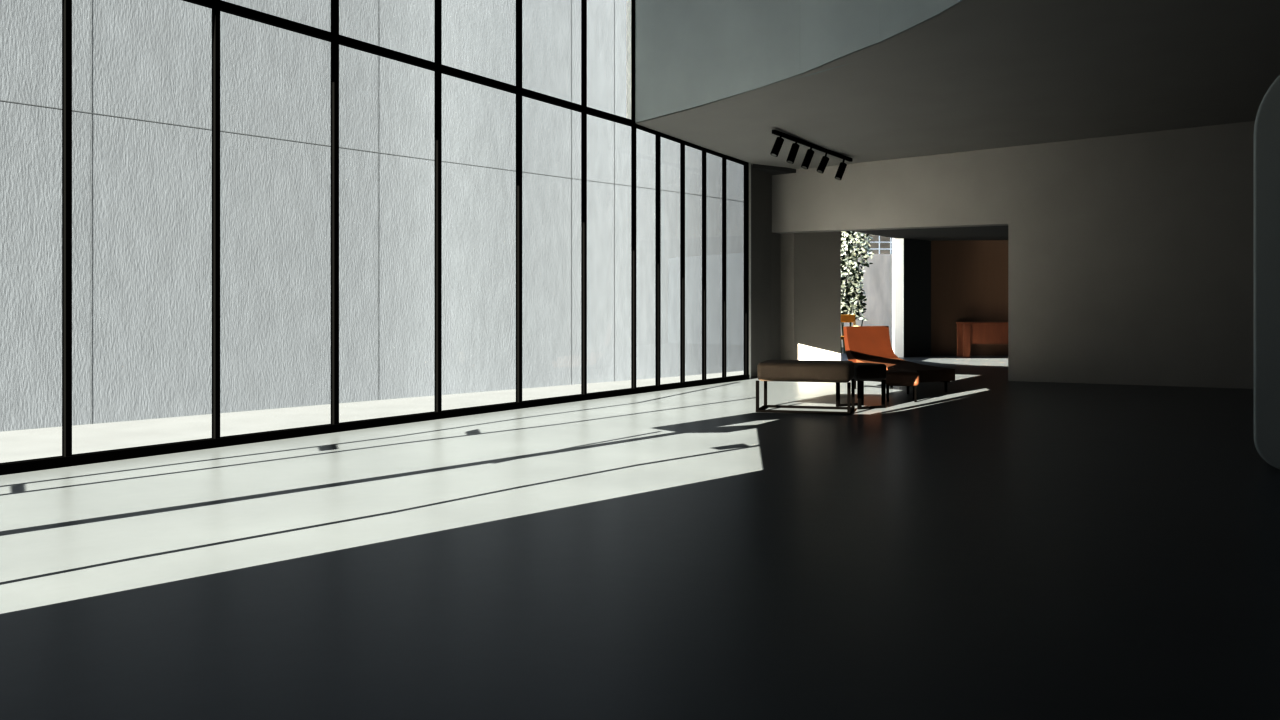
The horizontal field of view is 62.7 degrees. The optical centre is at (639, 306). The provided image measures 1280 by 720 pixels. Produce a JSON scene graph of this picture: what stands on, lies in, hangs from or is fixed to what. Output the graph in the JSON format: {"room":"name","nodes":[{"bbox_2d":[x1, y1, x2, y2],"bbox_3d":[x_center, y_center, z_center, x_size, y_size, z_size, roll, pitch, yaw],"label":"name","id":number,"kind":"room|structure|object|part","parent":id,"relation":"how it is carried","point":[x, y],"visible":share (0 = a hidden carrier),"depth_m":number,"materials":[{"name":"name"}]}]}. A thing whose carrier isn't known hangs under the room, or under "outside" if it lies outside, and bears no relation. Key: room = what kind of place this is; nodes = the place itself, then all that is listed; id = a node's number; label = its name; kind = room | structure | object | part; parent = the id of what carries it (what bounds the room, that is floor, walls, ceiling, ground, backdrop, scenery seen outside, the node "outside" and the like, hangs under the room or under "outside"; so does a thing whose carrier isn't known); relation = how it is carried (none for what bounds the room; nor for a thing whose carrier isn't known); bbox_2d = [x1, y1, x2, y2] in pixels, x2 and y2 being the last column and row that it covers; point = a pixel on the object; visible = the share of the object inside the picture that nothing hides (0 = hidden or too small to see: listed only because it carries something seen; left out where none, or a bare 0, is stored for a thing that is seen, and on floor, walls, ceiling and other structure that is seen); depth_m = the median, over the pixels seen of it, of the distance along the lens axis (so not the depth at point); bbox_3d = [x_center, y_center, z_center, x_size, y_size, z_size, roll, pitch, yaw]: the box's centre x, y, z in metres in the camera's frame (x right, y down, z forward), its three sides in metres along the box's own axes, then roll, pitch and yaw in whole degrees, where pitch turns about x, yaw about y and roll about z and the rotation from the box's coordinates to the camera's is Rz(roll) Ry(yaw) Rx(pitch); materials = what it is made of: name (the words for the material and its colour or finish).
{"room":"building lobby","nodes":[
{"label":"building lobby","id":0,"kind":"room"},
{"bbox_2d":[0,356,1279,719],"bbox_3d":[5.375,1.100,8.849,13.400,0.200,29.300,0,0,33],"label":"floor","id":1,"kind":"structure","parent":0,"point":[990,546],"depth_m":4.05,"materials":[{"name":"concrete"}]},
{"bbox_2d":[756,360,854,414],"bbox_3d":[1.600,0.762,10.124,0.886,0.475,0.560,0,0,16],"label":"bench","id":2,"kind":"object","parent":1,"relation":"on","point":[768,370],"visible":1,"depth_m":9.89,"materials":[{"name":"brown leather"}]},
{"bbox_3d":[1.119,0.851,10.000,0.028,0.298,0.024,0,0,16],"label":"leg","id":3,"kind":"part","parent":2,"relation":"part of","materials":[{"name":"brown metal"}]},
{"bbox_3d":[1.252,0.851,10.472,0.028,0.298,0.024,0,0,16],"label":"leg","id":4,"kind":"part","parent":2,"relation":"part of","materials":[{"name":"brown metal"}]},
{"bbox_3d":[1.532,0.989,9.884,0.829,0.022,0.024,0,0,16],"label":"rail","id":5,"kind":"part","parent":2,"relation":"part of","materials":[{"name":"brown metal"}]},
{"bbox_3d":[1.604,0.615,10.123,0.877,0.180,0.560,0,0,16],"label":"seat","id":6,"kind":"part","parent":2,"relation":"part of","materials":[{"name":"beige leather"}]},
{"bbox_3d":[1.665,0.989,10.355,0.829,0.022,0.024,0,0,16],"label":"rail","id":7,"kind":"part","parent":2,"relation":"part of","materials":[{"name":"brown metal"}]},
{"bbox_3d":[1.944,0.851,9.767,0.028,0.298,0.024,0,0,16],"label":"leg","id":8,"kind":"part","parent":2,"relation":"part of","materials":[{"name":"brown metal"}]},
{"bbox_3d":[2.077,0.851,10.239,0.028,0.298,0.024,0,0,16],"label":"leg","id":9,"kind":"part","parent":2,"relation":"part of","materials":[{"name":"brown metal"}]},
{"bbox_2d":[836,362,885,408],"bbox_3d":[2.197,0.782,10.483,0.375,0.435,0.390,0,0,-30],"label":"stool","id":10,"kind":"object","parent":1,"relation":"on","point":[863,371],"visible":0.73,"depth_m":10.33,"materials":[{"name":"brown leather"}]},
{"bbox_3d":[1.988,0.861,10.543,0.032,0.278,0.024,0,0,-29],"label":"leg","id":11,"kind":"part","parent":10,"relation":"part of","materials":[{"name":"brown metal"}]},
{"bbox_3d":[2.146,0.861,10.264,0.032,0.278,0.024,0,0,-29],"label":"leg","id":12,"kind":"part","parent":10,"relation":"part of","materials":[{"name":"brown metal"}]},
{"bbox_3d":[2.258,0.861,10.695,0.032,0.278,0.024,0,0,-29],"label":"leg","id":13,"kind":"part","parent":10,"relation":"part of","materials":[{"name":"brown metal"}]},
{"bbox_3d":[2.197,0.645,10.483,0.375,0.160,0.390,0,0,-29],"label":"seat","id":14,"kind":"part","parent":10,"relation":"part of","materials":[{"name":"brown leather"}]},
{"bbox_3d":[2.281,0.989,10.340,0.278,0.022,0.024,0,0,-29],"label":"rail","id":15,"kind":"part","parent":10,"relation":"part of","materials":[{"name":"brown metal"}]},
{"bbox_3d":[2.416,0.861,10.417,0.032,0.278,0.024,0,0,-29],"label":"leg","id":16,"kind":"part","parent":10,"relation":"part of","materials":[{"name":"brown metal"}]},
{"bbox_2d":[843,326,954,393],"bbox_3d":[3.097,0.620,12.619,0.695,0.760,1.160,0,0,-30],"label":"lounge chair","id":17,"kind":"object","parent":1,"relation":"on","point":[864,344],"visible":0.59,"depth_m":12.89,"materials":[{"name":"orange leather"}]},
{"bbox_3d":[2.865,0.490,13.016,0.695,0.500,0.240,0,0,-30],"label":"backrest","id":18,"kind":"part","parent":17,"relation":"part of","materials":[{"name":"orange leather"}]},
{"bbox_3d":[3.150,0.750,12.528,0.695,0.230,0.950,0,0,-30],"label":"seat","id":19,"kind":"part","parent":17,"relation":"part of","materials":[{"name":"red leather"}]},
{"bbox_2d":[885,370,918,401],"bbox_3d":[2.801,0.843,11.242,0.352,0.315,0.390,0,0,12],"label":"ottoman","id":20,"kind":"object","parent":1,"relation":"on","point":[893,377],"visible":0.86,"depth_m":11.06,"materials":[{"name":"red leather"}]},
{"bbox_3d":[2.624,0.915,11.111,0.022,0.170,0.022,0,0,12],"label":"leg","id":21,"kind":"part","parent":20,"relation":"part of","materials":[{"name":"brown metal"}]},
{"bbox_3d":[2.801,0.760,11.242,0.352,0.150,0.390,0,0,12],"label":"seat","id":22,"kind":"part","parent":20,"relation":"part of","materials":[{"name":"red leather"}]},
{"bbox_3d":[2.900,0.915,11.053,0.022,0.170,0.022,0,0,12],"label":"leg","id":23,"kind":"part","parent":20,"relation":"part of","materials":[{"name":"brown metal"}]},
{"bbox_2d":[956,322,1007,357],"bbox_3d":[7.128,0.650,20.950,1.500,0.700,0.500,0,0,0],"label":"console table","id":24,"kind":"object","parent":1,"relation":"on","point":[968,333],"visible":0.52,"depth_m":20.73,"materials":[{"name":"red wood"}]},
{"bbox_3d":[6.453,0.670,21.150,0.130,0.659,0.080,0,0,0],"label":"leg","id":25,"kind":"part","parent":24,"relation":"part of","materials":[{"name":"red wood"}]},
{"bbox_3d":[6.453,0.670,20.750,0.130,0.659,0.080,0,0,0],"label":"leg","id":26,"kind":"part","parent":24,"relation":"part of","materials":[{"name":"red wood"}]},
{"bbox_2d":[751,165,780,377],"bbox_3d":[1.787,-0.675,15.401,0.122,3.450,1.591,0,0,24],"label":"wall","id":27,"kind":"structure","parent":0,"point":[765,244],"depth_m":15.38,"materials":[{"name":"grey paint"}]},
{"bbox_2d":[749,163,750,378],"bbox_3d":[1.504,-0.650,14.596,0.040,3.300,0.100,0,0,33],"label":"trim","id":28,"kind":"structure","parent":27,"relation":"attached to","point":[749,163],"depth_m":14.59,"materials":[{"name":"black paint"}]},
{"bbox_2d":[753,164,795,174],"bbox_3d":[1.836,-2.004,15.225,0.380,0.113,1.216,0,0,33],"label":"ceiling","id":29,"kind":"structure","parent":27,"relation":"attached to","point":[772,170],"depth_m":15.27,"materials":[{"name":"grey paint"}]},
{"bbox_2d":[635,0,963,122],"bbox_3d":[3.911,-4.161,5.766,1.132,4.079,14.954,0,0,-28],"label":"wall","id":30,"kind":"structure","parent":0,"point":[690,54],"depth_m":11.06,"materials":[{"name":"paint"}]},
{"bbox_2d":[0,0,748,474],"bbox_3d":[-1.978,-2.600,9.218,0.150,7.200,12.714,0,0,33],"label":"window","id":31,"kind":"structure","parent":30,"relation":"in","point":[67,459],"depth_m":9.38,"materials":[{"name":"black metal"}]},
{"bbox_3d":[-1.943,0.969,9.204,0.075,0.062,12.690,0,0,33],"label":"rail","id":32,"kind":"part","parent":31,"relation":"part of","materials":[{"name":"black metal"}]},
{"bbox_2d":[781,231,840,360],"bbox_3d":[2.619,-0.425,16.277,0.995,2.950,0.265,0,0,-24],"label":"wall","id":33,"kind":"structure","parent":0,"point":[810,262],"depth_m":16.14,"materials":[{"name":"grey paint"}]},
{"bbox_2d":[904,239,930,356],"bbox_3d":[5.568,-0.450,21.280,0.961,2.900,0.150,0,0,-43],"label":"wall","id":34,"kind":"structure","parent":0,"point":[917,253],"depth_m":21.21,"materials":[{"name":"grey paint"}]},
{"bbox_2d":[892,238,903,356],"bbox_3d":[5.134,-0.400,20.900,0.184,2.800,0.200,0,0,0],"label":"trim","id":35,"kind":"structure","parent":34,"relation":"attached to","point":[897,243],"depth_m":20.80,"materials":[{"name":"white paint"}]},
{"bbox_2d":[855,225,1007,240],"bbox_3d":[8.624,-1.480,18.056,8.966,0.240,10.290,0,0,33],"label":"ceiling","id":36,"kind":"structure","parent":0,"point":[981,232],"depth_m":19.43,"materials":[{"name":"grey paint"}]},
{"bbox_2d":[636,0,1279,168],"bbox_3d":[4.837,-2.533,7.981,13.370,1.078,12.659,0,0,33],"label":"ceiling","id":37,"kind":"structure","parent":0,"point":[974,75],"depth_m":11.03,"materials":[{"name":"paint"}]},
{"bbox_2d":[770,130,851,179],"bbox_3d":[2.234,-1.925,13.577,0.145,0.380,2.472,0,0,33],"label":"track light","id":38,"kind":"object","parent":37,"relation":"attached to","point":[779,141],"visible":1,"depth_m":13.40,"materials":[{"name":"black metal"}]},
{"bbox_2d":[931,240,1007,355],"bbox_3d":[7.687,-0.450,21.575,3.426,2.900,0.150,0,0,2],"label":"wall","id":39,"kind":"structure","parent":0,"point":[969,278],"depth_m":21.53,"materials":[{"name":"brown wood"}]},
{"bbox_2d":[772,121,1254,388],"bbox_3d":[7.934,-0.770,12.767,13.376,3.541,0.299,0,0,29],"label":"wall","id":40,"kind":"structure","parent":0,"point":[1131,256],"depth_m":13.64,"materials":[{"name":"grey paint"}]},
{"bbox_2d":[1254,75,1279,468],"bbox_3d":[4.715,-0.302,6.185,1.900,2.603,0.500,0,0,30],"label":"mirror","id":41,"kind":"object","parent":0,"point":[1267,121],"depth_m":6.42,"materials":[{"name":"black mirror"}]},
{"label":"outside","id":42,"kind":"structure","parent":0,"visible":0},
{"bbox_2d":[0,0,743,431],"bbox_3d":[-8.365,-2.750,4.380,0.933,7.700,34.681,0,0,39],"label":"wall","id":43,"kind":"structure","parent":42,"point":[142,69],"depth_m":10.66,"materials":[{"name":"concrete"}]},
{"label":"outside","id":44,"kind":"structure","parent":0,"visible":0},
{"bbox_2d":[841,254,891,346],"bbox_3d":[5.448,-0.106,26.125,3.962,2.412,0.250,0,0,0],"label":"wall","id":45,"kind":"structure","parent":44,"point":[877,287],"depth_m":26.00,"materials":[{"name":"paint"}]},
{"bbox_2d":[844,234,891,253],"bbox_3d":[5.955,-1.787,26.120,1.743,0.950,0.034,0,0,0],"label":"railing","id":46,"kind":"object","parent":45,"relation":"on","point":[879,242],"visible":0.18,"depth_m":26.11,"materials":[{"name":"white metal"}]},
{"bbox_3d":[5.955,-1.442,26.120,1.709,0.030,0.030,0,0,0],"label":"rail","id":47,"kind":"part","parent":46,"relation":"part of","materials":[{"name":"white metal"}]},
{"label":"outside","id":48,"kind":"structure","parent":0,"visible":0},
{"bbox_2d":[843,233,891,253],"bbox_3d":[5.971,-3.450,33.150,8.172,9.100,0.300,0,0,0],"label":"window","id":49,"kind":"structure","parent":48,"point":[875,237],"depth_m":33.00,"materials":[{"name":"glass"}]},
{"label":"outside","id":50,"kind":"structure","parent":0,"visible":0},
{"bbox_2d":[0,347,848,462],"bbox_3d":[-4.037,1.101,8.527,28.000,0.199,70.000,0,0,33],"label":"ground","id":51,"kind":"structure","parent":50,"point":[28,444],"depth_m":9.18,"materials":[{"name":"white concrete"}]},
{"bbox_2d":[841,315,855,338],"bbox_3d":[3.727,0.570,19.000,0.440,0.860,0.480,0,0,0],"label":"armchair","id":52,"kind":"object","parent":51,"relation":"on","point":[844,318],"visible":0.21,"depth_m":19.20,"materials":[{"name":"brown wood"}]},
{"bbox_3d":[3.727,0.210,19.220,0.430,0.140,0.040,0,0,0],"label":"backrest","id":53,"kind":"part","parent":52,"relation":"part of","materials":[{"name":"orange leather"}]},
{"bbox_2d":[841,231,873,352],"bbox_3d":[4.585,-0.475,22.612,0.963,2.955,0.499,0,0,0],"label":"climbing plant","id":54,"kind":"object","parent":51,"relation":"on","point":[853,271],"visible":0.62,"depth_m":22.53,"materials":[{"name":"green plant"}]},
{"bbox_3d":[4.549,-0.440,22.719,0.542,2.885,0.164,0,0,1],"label":"stem","id":55,"kind":"part","parent":54,"relation":"part of","materials":[{"name":"green plant"}]}
]}

